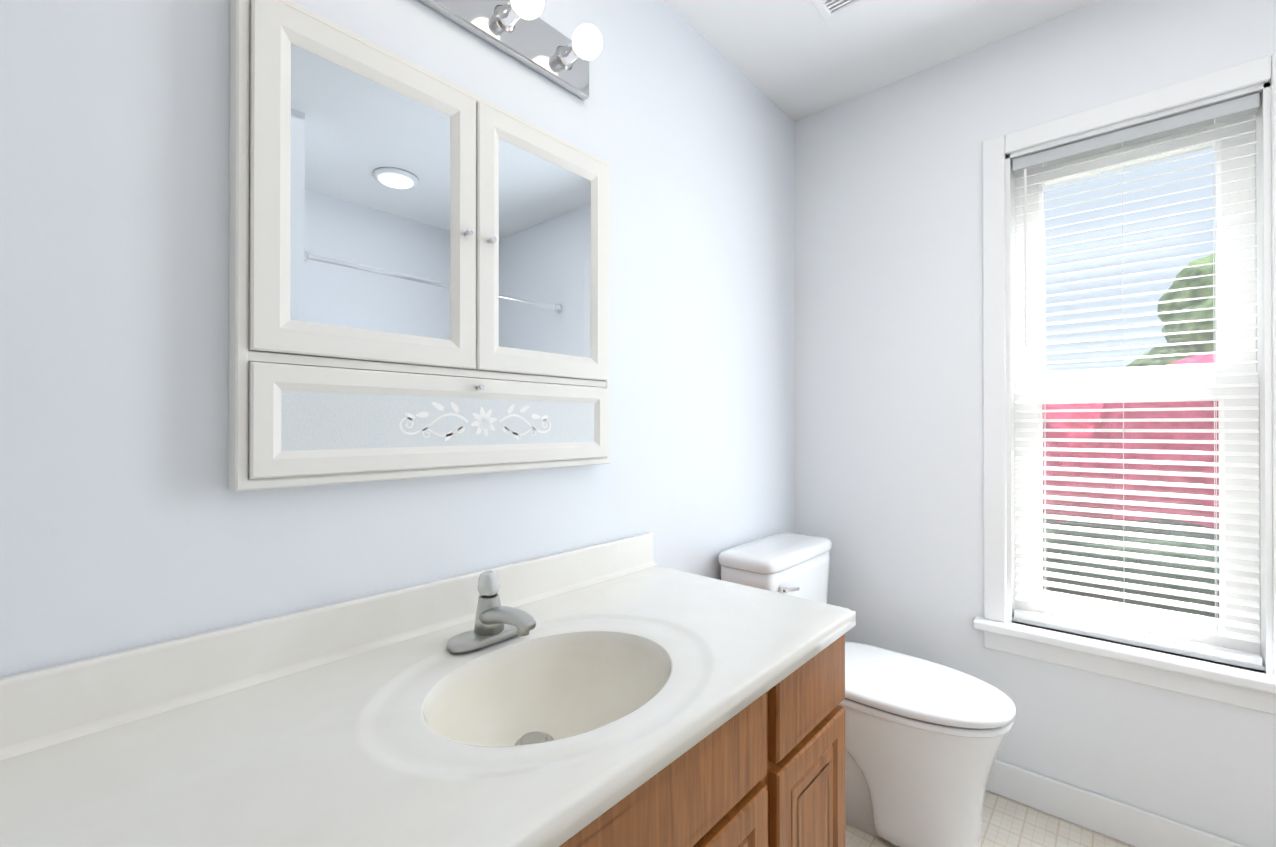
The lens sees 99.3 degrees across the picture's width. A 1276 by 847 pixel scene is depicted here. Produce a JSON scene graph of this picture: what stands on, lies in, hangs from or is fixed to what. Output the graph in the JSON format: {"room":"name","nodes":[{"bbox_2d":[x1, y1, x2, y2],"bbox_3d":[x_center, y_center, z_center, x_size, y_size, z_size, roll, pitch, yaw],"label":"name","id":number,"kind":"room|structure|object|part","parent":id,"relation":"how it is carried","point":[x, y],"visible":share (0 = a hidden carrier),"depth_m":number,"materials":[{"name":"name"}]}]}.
{"room":"bathroom","nodes":[
{"label":"bathroom","id":0,"kind":"room"},
{"bbox_2d":[0,0,794,677],"bbox_3d":[-0.463,-0.027,1.081,0.120,2.440,3.505,0,0,42],"label":"wall","id":1,"kind":"structure","parent":0,"point":[128,520],"depth_m":0.83,"materials":[{"name":"white paint"}]},
{"bbox_2d":[0,533,652,748],"bbox_3d":[-0.503,0.349,0.924,0.021,0.089,1.620,0,0,42],"label":"backsplash","id":2,"kind":"structure","parent":1,"relation":"attached to","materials":[{"name":"stone"}]},
{"bbox_2d":[228,0,609,490],"bbox_3d":[-0.333,-0.279,1.083,0.070,0.759,0.774,0,0,42],"label":"medicine cabinet","id":3,"kind":"object","parent":1,"relation":"attached to","point":[419,271],"visible":1,"depth_m":0.96,"materials":[{"name":"white wood"}]},
{"bbox_3d":[-0.452,-0.376,0.943,0.022,0.534,0.372,0,0,42],"label":"door frame","id":4,"kind":"part","parent":3,"relation":"part of","materials":[{"name":"white wood"}]},
{"bbox_2d":[290,44,449,339],"bbox_3d":[-0.454,-0.376,0.945,0.012,0.434,0.272,0,0,42],"label":"mirror","id":5,"kind":"object","parent":3,"relation":"attached to","point":[370,150],"depth_m":0.93,"materials":[{"name":"clear glass"}]},
{"bbox_3d":[-0.343,-0.099,1.092,0.040,0.014,0.746,0,0,42],"label":"rail","id":6,"kind":"part","parent":3,"relation":"part of","materials":[{"name":"white wood"}]},
{"bbox_3d":[-0.329,-0.003,1.079,0.022,0.173,0.740,0,0,42],"label":"flip frame","id":7,"kind":"part","parent":3,"relation":"part of","materials":[{"name":"white wood"}]},
{"bbox_3d":[-0.331,-0.003,1.081,0.012,0.097,0.664,0,0,42],"label":"flip glass","id":8,"kind":"part","parent":3,"relation":"part of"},
{"bbox_3d":[-0.329,-0.369,1.050,0.020,0.014,0.014,0,0,42],"label":"knob","id":9,"kind":"part","parent":3,"relation":"part of","materials":[{"name":"silver metal"}]},
{"bbox_3d":[-0.311,-0.071,1.069,0.020,0.014,0.014,0,0,42],"label":"knob","id":10,"kind":"part","parent":3,"relation":"part of","materials":[{"name":"silver metal"}]},
{"bbox_3d":[-0.294,-0.369,1.089,0.020,0.014,0.014,0,0,42],"label":"knob","id":11,"kind":"part","parent":3,"relation":"part of","materials":[{"name":"silver metal"}]},
{"bbox_3d":[-0.204,-0.374,1.220,0.022,0.534,0.364,0,0,42],"label":"door frame","id":12,"kind":"part","parent":3,"relation":"part of","materials":[{"name":"white wood"}]},
{"bbox_2d":[499,139,590,357],"bbox_3d":[-0.206,-0.374,1.222,0.012,0.434,0.264,0,0,42],"label":"mirror","id":13,"kind":"object","parent":3,"relation":"attached to","point":[545,198],"depth_m":1.21,"materials":[{"name":"clear glass"}]},
{"bbox_2d":[418,0,602,99],"bbox_3d":[-0.306,-0.864,1.065,0.136,0.115,0.665,0,0,42],"label":"vanity light","id":14,"kind":"object","parent":1,"relation":"attached to","point":[521,31],"visible":1,"depth_m":1.20,"materials":[{"name":"silver metal"}]},
{"bbox_2d":[494,1,520,31],"bbox_3d":[-0.266,-0.864,1.141,0.050,0.052,0.052,0,0,42],"label":"socket","id":15,"kind":"object","parent":14,"relation":"attached to","point":[506,19],"depth_m":1.14,"materials":[{"name":"silver metal"}]},
{"bbox_3d":[-0.225,-0.864,1.104,0.068,0.068,0.068,0,0,42],"label":"bulb","id":16,"kind":"part","parent":14,"relation":"part of","materials":[{"name":"white glass"}]},
{"bbox_2d":[556,42,579,69],"bbox_3d":[-0.155,-0.864,1.265,0.050,0.052,0.052,0,0,42],"label":"socket","id":17,"kind":"object","parent":14,"relation":"attached to","point":[567,57],"depth_m":1.26,"materials":[{"name":"silver metal"}]},
{"bbox_3d":[-0.114,-0.864,1.228,0.068,0.068,0.068,0,0,42],"label":"bulb","id":18,"kind":"part","parent":14,"relation":"part of","materials":[{"name":"white glass"}]},
{"bbox_2d":[663,0,1098,121],"bbox_3d":[0.439,-1.290,0.279,2.540,0.080,3.505,0,0,42],"label":"ceiling","id":19,"kind":"structure","parent":0,"point":[795,60],"depth_m":1.74,"materials":[{"name":"white paint"}]},
{"bbox_2d":[810,0,869,22],"bbox_3d":[0.590,-1.239,1.480,0.270,0.012,0.270,0,0,42],"label":"ceiling vent","id":20,"kind":"object","parent":19,"relation":"in","point":[828,10],"visible":1,"depth_m":1.61,"materials":[{"name":"white plastic"}]},
{"bbox_2d":[845,790,1133,846],"bbox_3d":[0.439,1.220,0.268,2.540,0.060,3.505,0,0,42],"label":"floor","id":21,"kind":"structure","parent":0,"point":[1006,822],"depth_m":1.58,"materials":[{"name":"tile"}]},
{"bbox_2d":[0,533,855,846],"bbox_3d":[-0.295,0.730,0.736,0.579,0.922,1.620,0,0,42],"label":"bathroom vanity","id":22,"kind":"object","parent":21,"relation":"on","point":[628,691],"visible":1,"depth_m":0.77,"materials":[{"name":"white stone"}]},
{"bbox_2d":[447,570,535,652],"bbox_3d":[-0.238,0.331,0.962,0.150,0.122,0.158,0,0,42],"label":"faucet","id":23,"kind":"object","parent":22,"relation":"on","point":[498,628],"depth_m":0.97,"materials":[{"name":"silver metal"}]},
{"bbox_3d":[0.333,0.836,1.047,0.014,0.305,0.142,0,0,42],"label":"door panel","id":24,"kind":"part","parent":22,"relation":"part of","materials":[{"name":"brown wood"}]},
{"bbox_2d":[718,532,1015,846],"bbox_3d":[0.693,0.804,1.676,0.783,0.784,0.490,0,0,42],"label":"toilet","id":25,"kind":"object","parent":21,"relation":"on","point":[924,739],"visible":0.69,"depth_m":1.50,"materials":[{"name":"white ceramic"}]},
{"bbox_3d":[0.482,0.629,1.866,0.200,0.341,0.470,0,0,42],"label":"tank","id":26,"kind":"part","parent":25,"relation":"part of","materials":[{"name":"white ceramic"}]},
{"bbox_3d":[0.482,0.435,1.867,0.216,0.046,0.490,0,0,42],"label":"tank lid","id":27,"kind":"part","parent":25,"relation":"part of","materials":[{"name":"white ceramic"}]},
{"bbox_3d":[0.470,0.513,1.682,0.027,0.026,0.082,0,0,42],"label":"lever","id":28,"kind":"part","parent":25,"relation":"part of","materials":[{"name":"silver metal"}]},
{"bbox_3d":[0.705,0.997,1.665,0.719,0.397,0.358,0,0,42],"label":"bowl","id":29,"kind":"part","parent":25,"relation":"part of","materials":[{"name":"white ceramic"}]},
{"bbox_3d":[0.787,0.788,1.592,0.521,0.018,0.374,0,0,42],"label":"seat","id":30,"kind":"part","parent":25,"relation":"part of","materials":[{"name":"white plastic"}]},
{"bbox_3d":[0.788,0.760,1.592,0.530,0.025,0.382,0,0,42],"label":"lid","id":31,"kind":"part","parent":25,"relation":"part of","materials":[{"name":"white plastic"}]},
{"bbox_2d":[795,0,1275,846],"bbox_3d":[1.554,-0.025,1.520,2.300,2.440,0.160,0,0,42],"label":"wall","id":32,"kind":"structure","parent":0,"point":[889,340],"depth_m":1.85,"materials":[{"name":"white paint"}]},
{"bbox_2d":[986,759,1248,846],"bbox_3d":[1.496,1.140,1.450,2.300,0.110,0.014,0,0,42],"label":"baseboard","id":33,"kind":"structure","parent":32,"relation":"attached to","point":[1120,821],"depth_m":1.58,"materials":[{"name":"white paint"}]},
{"bbox_2d":[973,616,1275,693],"bbox_3d":[1.384,0.650,1.543,0.734,0.030,0.088,0,0,42],"label":"window sill","id":34,"kind":"structure","parent":32,"relation":"attached to","point":[1255,679],"depth_m":1.50,"materials":[{"name":"white paint"}]},
{"bbox_2d":[982,53,1275,714],"bbox_3d":[1.440,-0.098,1.609,0.684,1.657,0.178,0,0,42],"label":"window","id":35,"kind":"structure","parent":32,"relation":"in","point":[1237,395],"depth_m":1.56,"materials":[{"name":"white paint"}]},
{"bbox_3d":[1.472,-0.473,1.647,0.398,0.620,0.004,0,0,42],"label":"sash glass","id":36,"kind":"part","parent":35,"relation":"part of","materials":[{"name":"clear glass"}]},
{"bbox_3d":[1.449,0.245,1.618,0.398,0.620,0.004,0,0,42],"label":"sash glass","id":37,"kind":"part","parent":35,"relation":"part of","materials":[{"name":"clear glass"}]},
{"bbox_2d":[1012,93,1259,174],"bbox_3d":[1.414,-0.832,1.583,0.528,0.038,0.042,0,0,42],"label":"blind headrail","id":38,"kind":"object","parent":35,"relation":"attached to","point":[1208,115],"visible":0.94,"depth_m":1.54,"materials":[{"name":"silver metal"}]},
{"bbox_2d":[1024,169,1026,345],"bbox_3d":[1.225,-0.524,1.714,0.008,0.560,0.010,0,0,42],"label":"blind wand","id":39,"kind":"object","parent":38,"relation":"hanging from","point":[1025,257],"visible":0.92,"depth_m":1.71,"materials":[{"name":"white plastic"}]},
{"bbox_2d":[1043,163,1045,617],"bbox_3d":[1.265,-0.104,1.689,0.002,1.420,0.002,0,0,42],"label":"blind cord","id":40,"kind":"object","parent":38,"relation":"hanging from","point":[1043,163],"depth_m":1.69,"materials":[{"name":"white fabric"}]},
{"bbox_2d":[1122,142,1124,633],"bbox_3d":[1.402,-0.105,1.567,0.002,1.420,0.002,0,0,42],"label":"blind cord","id":41,"kind":"object","parent":38,"relation":"hanging from","point":[1123,372],"depth_m":1.57,"materials":[{"name":"white fabric"}]},
{"bbox_2d":[1213,119,1217,650],"bbox_3d":[1.539,-0.105,1.444,0.002,1.420,0.002,0,0,42],"label":"blind cord","id":42,"kind":"object","parent":38,"relation":"hanging from","point":[1214,119],"depth_m":1.45,"materials":[{"name":"white fabric"}]},
{"bbox_3d":[1.474,-0.473,1.649,0.536,0.758,0.032,0,0,42],"label":"sash frame","id":43,"kind":"part","parent":35,"relation":"part of","materials":[{"name":"white paint"}]},
{"bbox_3d":[1.450,0.245,1.619,0.536,0.758,0.032,0,0,42],"label":"sash frame","id":44,"kind":"part","parent":35,"relation":"part of","materials":[{"name":"white paint"}]},
{"bbox_3d":[1.414,0.612,1.577,0.528,0.022,0.034,0,0,42],"label":"window blind bottom rail","id":45,"kind":"part","parent":35,"relation":"part of","materials":[{"name":"white plastic"}]},
{"label":"outside","id":46,"kind":"structure","parent":0,"visible":0},
{"bbox_2d":[1042,253,1218,617],"bbox_3d":[14.091,-0.496,15.743,30.000,4.963,37.675,0,0,42],"label":"garden","id":47,"kind":"object","parent":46,"point":[1182,283],"depth_m":5.21,"materials":[{"name":"green"}]}
]}

